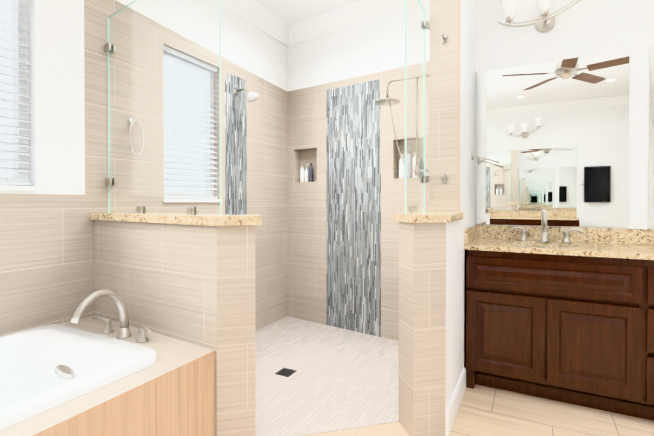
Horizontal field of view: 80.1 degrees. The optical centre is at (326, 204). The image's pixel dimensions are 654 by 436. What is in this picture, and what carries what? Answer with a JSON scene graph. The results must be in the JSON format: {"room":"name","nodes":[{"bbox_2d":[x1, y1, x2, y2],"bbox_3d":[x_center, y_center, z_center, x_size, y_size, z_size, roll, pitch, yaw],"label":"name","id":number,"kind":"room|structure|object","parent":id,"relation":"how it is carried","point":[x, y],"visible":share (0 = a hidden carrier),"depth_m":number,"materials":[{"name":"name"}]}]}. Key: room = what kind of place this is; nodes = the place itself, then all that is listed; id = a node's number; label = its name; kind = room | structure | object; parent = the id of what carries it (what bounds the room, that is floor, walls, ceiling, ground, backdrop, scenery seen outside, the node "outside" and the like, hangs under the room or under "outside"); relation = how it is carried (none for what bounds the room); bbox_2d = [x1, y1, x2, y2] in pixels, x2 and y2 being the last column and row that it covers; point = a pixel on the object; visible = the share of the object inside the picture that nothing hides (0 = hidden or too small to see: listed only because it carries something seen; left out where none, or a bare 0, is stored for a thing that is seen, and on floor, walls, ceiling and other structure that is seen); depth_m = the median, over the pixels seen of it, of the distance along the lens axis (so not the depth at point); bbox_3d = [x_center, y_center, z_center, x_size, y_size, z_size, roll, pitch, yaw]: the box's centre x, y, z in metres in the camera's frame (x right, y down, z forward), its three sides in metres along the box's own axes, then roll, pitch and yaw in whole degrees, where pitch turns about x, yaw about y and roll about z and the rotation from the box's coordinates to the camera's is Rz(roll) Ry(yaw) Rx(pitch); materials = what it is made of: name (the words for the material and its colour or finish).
{"room":"bathroom","nodes":[
{"label":"bathroom","id":0,"kind":"room"},
{"bbox_2d":[0,0,287,335],"bbox_3d":[-1.715,-0.296,1.833,0.160,3.000,5.248,0,1,28],"label":"wall","id":1,"kind":"structure","parent":0,"point":[47,254],"depth_m":2.39,"materials":[{"name":"beige tile"}]},
{"bbox_2d":[0,0,39,190],"bbox_3d":[-1.787,-0.667,1.655,0.148,1.195,0.930,0,1,28],"label":"window","id":2,"kind":"structure","parent":1,"relation":"in","point":[20,177],"depth_m":2.03,"materials":[{"name":"white plastic"}]},
{"bbox_2d":[0,0,31,185],"bbox_3d":[-1.771,-0.680,1.646,0.050,1.164,0.900,0,1,28],"label":"window blinds","id":3,"kind":"object","parent":2,"relation":"attached to","point":[6,151],"visible":0.96,"depth_m":1.98,"materials":[{"name":"white plastic"}]},
{"bbox_2d":[128,117,144,155],"bbox_3d":[-1.237,-0.439,2.502,0.056,0.256,0.112,0,1,28],"label":"towel ring","id":4,"kind":"object","parent":1,"relation":"attached to","point":[132,122],"depth_m":2.50,"materials":[{"name":"silver metal"}]},
{"bbox_2d":[84,0,281,88],"bbox_3d":[-0.915,-1.236,3.172,0.011,0.101,2.098,0,1,28],"label":"string course","id":5,"kind":"object","parent":1,"relation":"attached to","point":[112,6],"visible":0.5,"depth_m":2.67,"materials":[{"name":"beige tile"}]},
{"bbox_2d":[163,52,221,201],"bbox_3d":[-1.070,-0.579,3.007,0.148,1.115,0.579,0,1,28],"label":"window","id":6,"kind":"structure","parent":1,"relation":"in","point":[183,104],"depth_m":3.09,"materials":[{"name":"white glass"}]},
{"bbox_2d":[163,45,217,198],"bbox_3d":[-1.053,-0.592,2.998,0.050,1.084,0.549,0,1,28],"label":"window blinds","id":7,"kind":"object","parent":6,"relation":"attached to","point":[196,62],"depth_m":2.98,"materials":[{"name":"white plastic"}]},
{"bbox_2d":[234,88,257,101],"bbox_3d":[-0.692,-0.949,3.341,0.227,0.138,0.103,0,1,28],"label":"shower head","id":8,"kind":"object","parent":1,"relation":"attached to","point":[252,97],"visible":1,"depth_m":3.32},
{"bbox_2d":[214,0,295,46],"bbox_3d":[-1.602,-1.720,1.761,0.124,0.150,5.248,0,1,28],"label":"crown molding","id":9,"kind":"structure","parent":1,"relation":"attached to","point":[259,16],"depth_m":3.57,"materials":[{"name":"white paint"}]},
{"bbox_2d":[255,0,362,24],"bbox_3d":[0.240,-1.837,0.812,4.640,0.100,5.700,0,1,28],"label":"ceiling","id":10,"kind":"structure","parent":0,"point":[290,12],"depth_m":3.57,"materials":[{"name":"white paint"}]},
{"bbox_2d":[288,4,429,340],"bbox_3d":[0.337,-0.312,3.678,1.730,3.000,0.160,0,1,35],"label":"wall","id":11,"kind":"structure","parent":0,"point":[343,239],"depth_m":3.65,"materials":[{"name":"beige tile"}]},
{"bbox_2d":[300,163,312,181],"bbox_3d":[-0.210,-0.331,4.023,0.161,0.190,0.048,0,1,34],"label":"bottles","id":12,"kind":"object","parent":11,"relation":"in","point":[306,174],"visible":0.92,"depth_m":4.01,"materials":[{"name":"white plastic"}]},
{"bbox_2d":[279,0,429,43],"bbox_3d":[0.325,-1.735,3.520,1.580,0.150,0.333,0,1,28],"label":"crown molding","id":13,"kind":"structure","parent":11,"relation":"attached to","point":[365,11],"depth_m":3.62,"materials":[{"name":"white paint"}]},
{"bbox_2d":[399,147,423,177],"bbox_3d":[0.728,-0.367,3.356,0.221,0.274,0.054,0,1,35],"label":"bottles","id":14,"kind":"object","parent":11,"relation":"in","point":[402,169],"visible":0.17,"depth_m":3.36,"materials":[{"name":"white plastic"}]},
{"bbox_2d":[306,384,653,435],"bbox_3d":[0.240,1.253,0.839,4.640,0.080,5.700,0,1,28],"label":"floor","id":15,"kind":"structure","parent":0,"point":[485,411],"depth_m":2.17,"materials":[{"name":"beige tile"}]},
{"bbox_2d":[0,315,214,435],"bbox_3d":[-1.425,0.935,1.119,1.029,0.550,2.139,0,1,28],"label":"bathtub surround","id":16,"kind":"object","parent":15,"relation":"on","point":[170,391],"visible":0.67,"depth_m":1.50,"materials":[{"name":"beige tile"}]},
{"bbox_2d":[0,324,156,429],"bbox_3d":[-1.453,0.860,1.089,0.830,0.480,1.700,0,1,28],"label":"bathtub","id":17,"kind":"object","parent":16,"relation":"in","point":[32,383],"visible":0.96,"depth_m":1.66,"materials":[{"name":"white ceramic"}]},
{"bbox_2d":[54,364,73,378],"bbox_3d":[-1.084,0.686,1.602,0.139,0.048,0.020,0,1,28],"label":"overflow plate","id":18,"kind":"object","parent":17,"relation":"attached to","point":[63,371],"visible":0.96,"depth_m":1.59,"materials":[{"name":"silver metal"}]},
{"bbox_2d":[70,289,151,342],"bbox_3d":[-1.057,0.526,1.833,0.443,0.257,0.287,0,1,28],"label":"tub faucet","id":19,"kind":"object","parent":16,"relation":"on","point":[120,303],"visible":1,"depth_m":1.88,"materials":[{"name":"silver metal"}]},
{"bbox_2d":[94,220,255,435],"bbox_3d":[-0.838,0.645,2.075,1.171,1.114,0.258,0,1,28],"label":"wall","id":20,"kind":"structure","parent":15,"relation":"on","point":[192,284],"depth_m":1.81,"materials":[{"name":"beige tile"}]},
{"bbox_2d":[89,212,260,225],"bbox_3d":[-0.822,0.068,2.061,1.206,0.040,0.309,0,1,28],"label":"cap","id":21,"kind":"object","parent":20,"relation":"on","point":[204,219],"visible":0.9,"depth_m":1.85,"materials":[{"name":"beige stone"}]},
{"bbox_2d":[107,0,220,214],"bbox_3d":[-0.920,-0.588,2.114,0.975,1.270,0.008,0,1,32],"label":"glass","id":22,"kind":"object","parent":21,"relation":"on","point":[109,102],"visible":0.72,"depth_m":2.14,"materials":[{"name":"teal"}]},
{"bbox_2d":[255,316,398,435],"bbox_3d":[-0.120,1.194,2.829,1.736,0.004,2.018,0,1,28],"label":"mosaic shower floor","id":23,"kind":"structure","parent":15,"relation":"on","point":[339,379],"depth_m":2.66,"materials":[{"name":"beige tile"}]},
{"bbox_2d":[275,368,295,376],"bbox_3d":[-0.292,1.190,2.768,0.110,0.005,0.110,0,1,28],"label":"floor drain","id":24,"kind":"object","parent":23,"relation":"on","point":[286,372],"visible":1,"depth_m":2.76,"materials":[{"name":"grey metal"}]},
{"bbox_2d":[398,0,475,435],"bbox_3d":[0.747,-0.302,2.526,0.259,3.000,1.278,0,1,28],"label":"wall","id":25,"kind":"structure","parent":15,"relation":"on","point":[428,316],"depth_m":2.24,"materials":[{"name":"beige tile"}]},
{"bbox_2d":[375,74,429,175],"bbox_3d":[0.649,-0.626,3.062,0.570,0.799,0.210,0,1,28],"label":"shower head","id":26,"kind":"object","parent":25,"relation":"attached to","point":[387,101],"depth_m":3.08},
{"bbox_2d":[393,212,462,222],"bbox_3d":[0.555,0.067,2.182,0.316,0.040,0.554,0,1,28],"label":"cap","id":27,"kind":"object","parent":25,"relation":"on","point":[426,217],"visible":0.95,"depth_m":1.99,"materials":[{"name":"beige stone"}]},
{"bbox_2d":[405,0,425,213],"bbox_3d":[0.520,-0.587,2.272,0.008,1.265,0.413,0,1,28],"label":"glass","id":28,"kind":"object","parent":27,"relation":"on","point":[406,68],"visible":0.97,"depth_m":2.25,"materials":[{"name":"teal"}]},
{"bbox_2d":[409,18,429,212],"bbox_3d":[0.566,-0.554,2.347,0.046,1.197,0.342,0,1,28],"label":"glass clip","id":29,"kind":"object","parent":28,"relation":"attached to","point":[426,25],"visible":0.56,"depth_m":2.42,"materials":[{"name":"silver metal"}]},
{"bbox_2d":[441,33,446,182],"bbox_3d":[0.710,-0.591,2.378,0.030,0.910,0.051,0,1,28],"label":"hooks","id":30,"kind":"object","parent":25,"relation":"attached to","point":[444,40],"depth_m":2.39,"materials":[{"name":"silver metal"}]},
{"bbox_2d":[446,367,465,435],"bbox_3d":[0.768,1.135,2.295,0.014,0.130,0.610,0,1,28],"label":"baseboard","id":31,"kind":"structure","parent":25,"relation":"attached to","point":[455,402],"depth_m":2.17,"materials":[{"name":"white wood"}]},
{"bbox_2d":[472,153,498,163],"bbox_3d":[1.142,-0.335,2.800,0.186,0.089,0.057,0,1,28],"label":"towel bar","id":32,"kind":"object","parent":25,"relation":"attached to","point":[477,156],"visible":1,"depth_m":2.81,"materials":[{"name":"silver metal"}]},
{"bbox_2d":[465,225,653,244],"bbox_3d":[2.064,0.210,2.243,2.340,0.100,0.526,0,1,28],"label":"backsplash","id":33,"kind":"structure","parent":25,"relation":"attached to","point":[613,235],"depth_m":2.69,"materials":[{"name":"beige granite"}]},
{"bbox_2d":[464,250,653,420],"bbox_3d":[1.447,0.745,2.563,0.954,0.906,0.546,0,1,28],"label":"base cabinet","id":34,"kind":"object","parent":15,"relation":"on","point":[575,330],"depth_m":2.30,"materials":[{"name":"brown wood"}]},
{"bbox_2d":[464,238,653,259],"bbox_3d":[2.056,0.277,2.228,2.340,0.032,0.561,0,1,28],"label":"countertop","id":35,"kind":"structure","parent":34,"relation":"on","point":[626,251],"depth_m":2.38,"materials":[{"name":"beige granite"}]},
{"bbox_2d":[508,210,584,242],"bbox_3d":[1.479,0.146,2.642,0.468,0.221,0.206,0,1,28],"label":"vanity faucet","id":36,"kind":"object","parent":35,"relation":"on","point":[544,236],"visible":1,"depth_m":2.69,"materials":[{"name":"silver metal"}]},
{"bbox_2d":[652,346,653,420],"bbox_3d":[2.052,0.748,2.242,0.504,0.906,0.546,0,1,28],"label":"base cabinet","id":37,"kind":"object","parent":15,"relation":"on","point":[652,346],"depth_m":2.09,"materials":[{"name":"brown wood"}]},
{"bbox_2d":[475,0,653,228],"bbox_3d":[2.147,-0.302,2.587,2.525,3.000,0.160,0,1,28],"label":"wall","id":38,"kind":"structure","parent":0,"point":[582,28],"depth_m":2.66,"materials":[{"name":"white paint"}]},
{"bbox_2d":[498,0,580,31],"bbox_3d":[1.531,-1.411,2.715,0.619,0.346,0.173,0,1,28],"label":"sconce","id":39,"kind":"object","parent":38,"relation":"attached to","point":[545,21],"visible":1,"depth_m":2.76,"materials":[{"name":"silver metal"}]},
{"bbox_2d":[476,50,628,227],"bbox_3d":[1.576,-0.437,2.794,0.948,1.174,0.005,0,1,28],"label":"vanity mirror","id":40,"kind":"object","parent":38,"relation":"attached to","point":[552,137],"visible":0.93,"depth_m":2.77,"materials":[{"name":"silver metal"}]},
{"bbox_2d":[648,46,653,228],"bbox_3d":[2.650,-0.432,2.224,1.273,1.174,0.005,0,1,28],"label":"vanity mirror","id":41,"kind":"object","parent":38,"relation":"attached to","point":[651,151],"visible":1,"depth_m":2.52,"materials":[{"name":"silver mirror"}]}
]}

